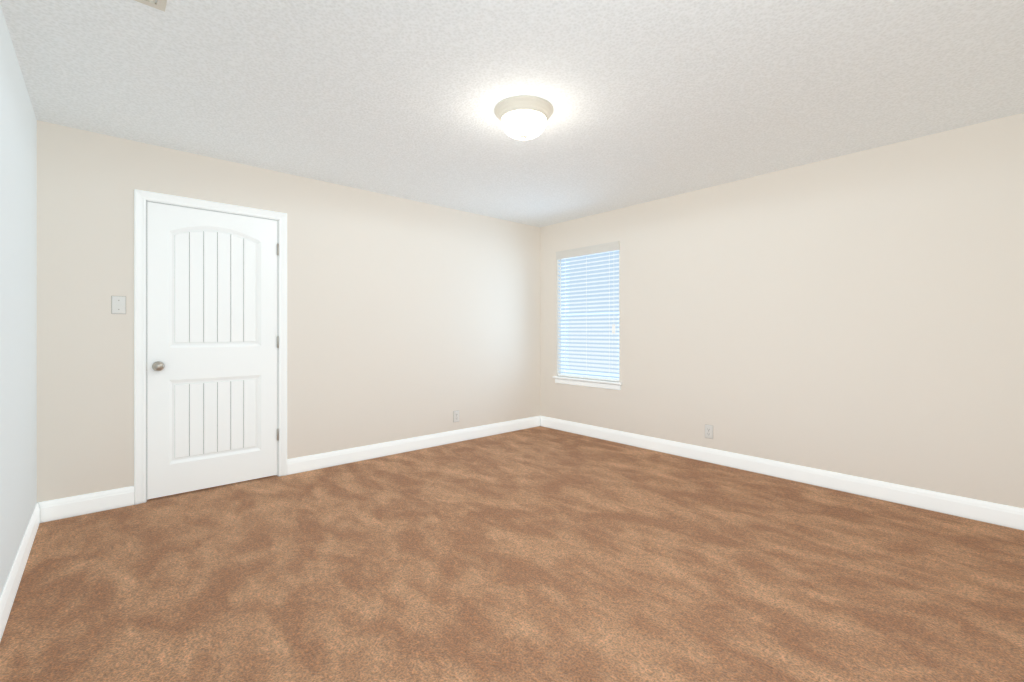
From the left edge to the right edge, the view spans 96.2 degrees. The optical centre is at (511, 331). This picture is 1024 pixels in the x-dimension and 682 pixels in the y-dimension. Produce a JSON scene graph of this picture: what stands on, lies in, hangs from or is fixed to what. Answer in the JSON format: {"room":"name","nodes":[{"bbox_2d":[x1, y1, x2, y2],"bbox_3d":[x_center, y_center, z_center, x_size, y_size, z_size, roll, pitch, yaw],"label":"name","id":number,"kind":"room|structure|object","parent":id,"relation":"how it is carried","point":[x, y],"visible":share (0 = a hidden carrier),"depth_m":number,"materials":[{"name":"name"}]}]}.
{"room":"empty bedroom","nodes":[
{"label":"empty bedroom","id":0,"kind":"room"},
{"bbox_2d":[0,5,36,595],"bbox_3d":[-1.408,-0.060,1.009,0.160,2.440,4.600,0,0,-42],"label":"wall","id":1,"kind":"structure","parent":0,"point":[18,311],"depth_m":2.13,"materials":[{"name":"white paint"}]},
{"bbox_2d":[0,503,39,641],"bbox_3d":[-1.396,1.098,1.127,0.014,0.124,4.440,0,0,-42],"label":"baseboard","id":2,"kind":"structure","parent":1,"relation":"attached to","point":[9,591],"depth_m":2.08,"materials":[{"name":"white wood"}]},
{"bbox_2d":[37,120,539,501],"bbox_3d":[-1.319,-0.060,4.276,4.640,2.440,0.160,0,0,-42],"label":"wall","id":3,"kind":"structure","parent":0,"point":[407,318],"depth_m":3.89,"materials":[{"name":"white paint"}]},
{"bbox_2d":[111,296,125,313],"bbox_3d":[-2.591,-0.175,3.026,0.073,0.118,0.014,0,0,-42],"label":"light switch","id":4,"kind":"object","parent":3,"relation":"attached to","point":[118,304],"visible":1,"depth_m":3.03,"materials":[{"name":"white plastic"}]},
{"bbox_2d":[134,189,286,504],"bbox_3d":[-2.228,0.103,3.454,0.954,2.113,0.178,0,0,-42],"label":"door frame","id":5,"kind":"structure","parent":3,"relation":"attached to","point":[141,197],"depth_m":3.13,"materials":[{"name":"white wood"}]},
{"bbox_2d":[147,202,278,498],"bbox_3d":[-2.168,0.130,3.390,0.828,2.030,0.104,0,0,-42],"label":"door","id":6,"kind":"structure","parent":3,"relation":"in","point":[212,348],"depth_m":3.37,"materials":[{"name":"white wood"}]},
{"bbox_2d":[37,416,539,522],"bbox_3d":[-1.261,1.098,4.211,4.320,0.124,0.014,0,0,-42],"label":"baseboard","id":7,"kind":"structure","parent":3,"relation":"attached to","point":[63,508],"depth_m":3.96,"materials":[{"name":"white wood"}]},
{"bbox_2d":[453,410,458,421],"bbox_3d":[-0.582,0.892,4.821,0.073,0.118,0.007,0,0,-42],"label":"outlet","id":8,"kind":"object","parent":3,"relation":"attached to","point":[455,416],"visible":1,"depth_m":4.82,"materials":[{"name":"white plastic"}]},
{"bbox_2d":[0,426,1023,681],"bbox_3d":[0.211,1.210,2.559,4.640,0.100,4.760,0,0,-42],"label":"floor","id":9,"kind":"structure","parent":0,"point":[538,554],"depth_m":2.14,"materials":[{"name":"brown carpet"}]},
{"bbox_2d":[0,0,1023,226],"bbox_3d":[0.211,-1.330,2.559,4.640,0.100,4.760,0,0,-42],"label":"ceiling","id":10,"kind":"structure","parent":0,"point":[650,100],"depth_m":2.38,"materials":[{"name":"white paint"}]},
{"bbox_2d":[135,0,166,11],"bbox_3d":[-1.393,-1.274,1.582,0.344,0.011,0.356,0,0,-42],"label":"ceiling vent","id":11,"kind":"object","parent":10,"relation":"in","point":[160,5],"visible":1,"depth_m":1.78,"materials":[{"name":"beige metal"}]},
{"bbox_2d":[494,95,552,141],"bbox_3d":[0.068,-1.189,2.659,0.342,0.182,0.342,0,0,-42],"label":"ceiling light fixture","id":12,"kind":"object","parent":10,"relation":"attached to","point":[523,118],"visible":1,"depth_m":2.56,"materials":[{"name":"beige glass"}]},
{"bbox_2d":[540,113,1023,508],"bbox_3d":[1.937,-0.060,3.989,0.160,2.440,4.600,0,0,-42],"label":"wall","id":13,"kind":"structure","parent":0,"point":[859,314],"depth_m":3.37,"materials":[{"name":"white paint"}]},
{"bbox_2d":[553,250,621,389],"bbox_3d":[0.871,-0.164,5.156,0.200,1.548,0.950,0,0,-42],"label":"window unit","id":14,"kind":"structure","parent":13,"relation":"in","point":[593,373],"depth_m":5.20,"materials":[{"name":"white plastic"}]},
{"bbox_2d":[556,241,619,381],"bbox_3d":[0.843,-0.208,5.130,0.077,1.468,0.887,0,0,-42],"label":"window blinds","id":15,"kind":"object","parent":14,"relation":"attached to","point":[593,249],"visible":0.94,"depth_m":5.12,"materials":[{"name":"white paint"}]},
{"bbox_2d":[705,424,712,438],"bbox_3d":[1.748,0.890,4.077,0.007,0.118,0.073,0,0,-42],"label":"outlet","id":16,"kind":"object","parent":13,"relation":"attached to","point":[708,431],"visible":1,"depth_m":4.07,"materials":[{"name":"white plastic"}]},
{"bbox_2d":[540,416,1023,529],"bbox_3d":[1.819,1.098,3.991,0.014,0.124,4.440,0,0,-42],"label":"baseboard","id":17,"kind":"structure","parent":13,"relation":"attached to","point":[991,512],"depth_m":3.42,"materials":[{"name":"white wood"}]},
{"label":"outside","id":18,"kind":"structure","parent":0,"visible":0},
{"bbox_2d":[569,254,618,371],"bbox_3d":[1.214,-0.304,5.462,0.020,3.668,3.280,0,0,-42],"label":"sky","id":19,"kind":"structure","parent":18,"point":[594,349],"depth_m":5.67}
]}

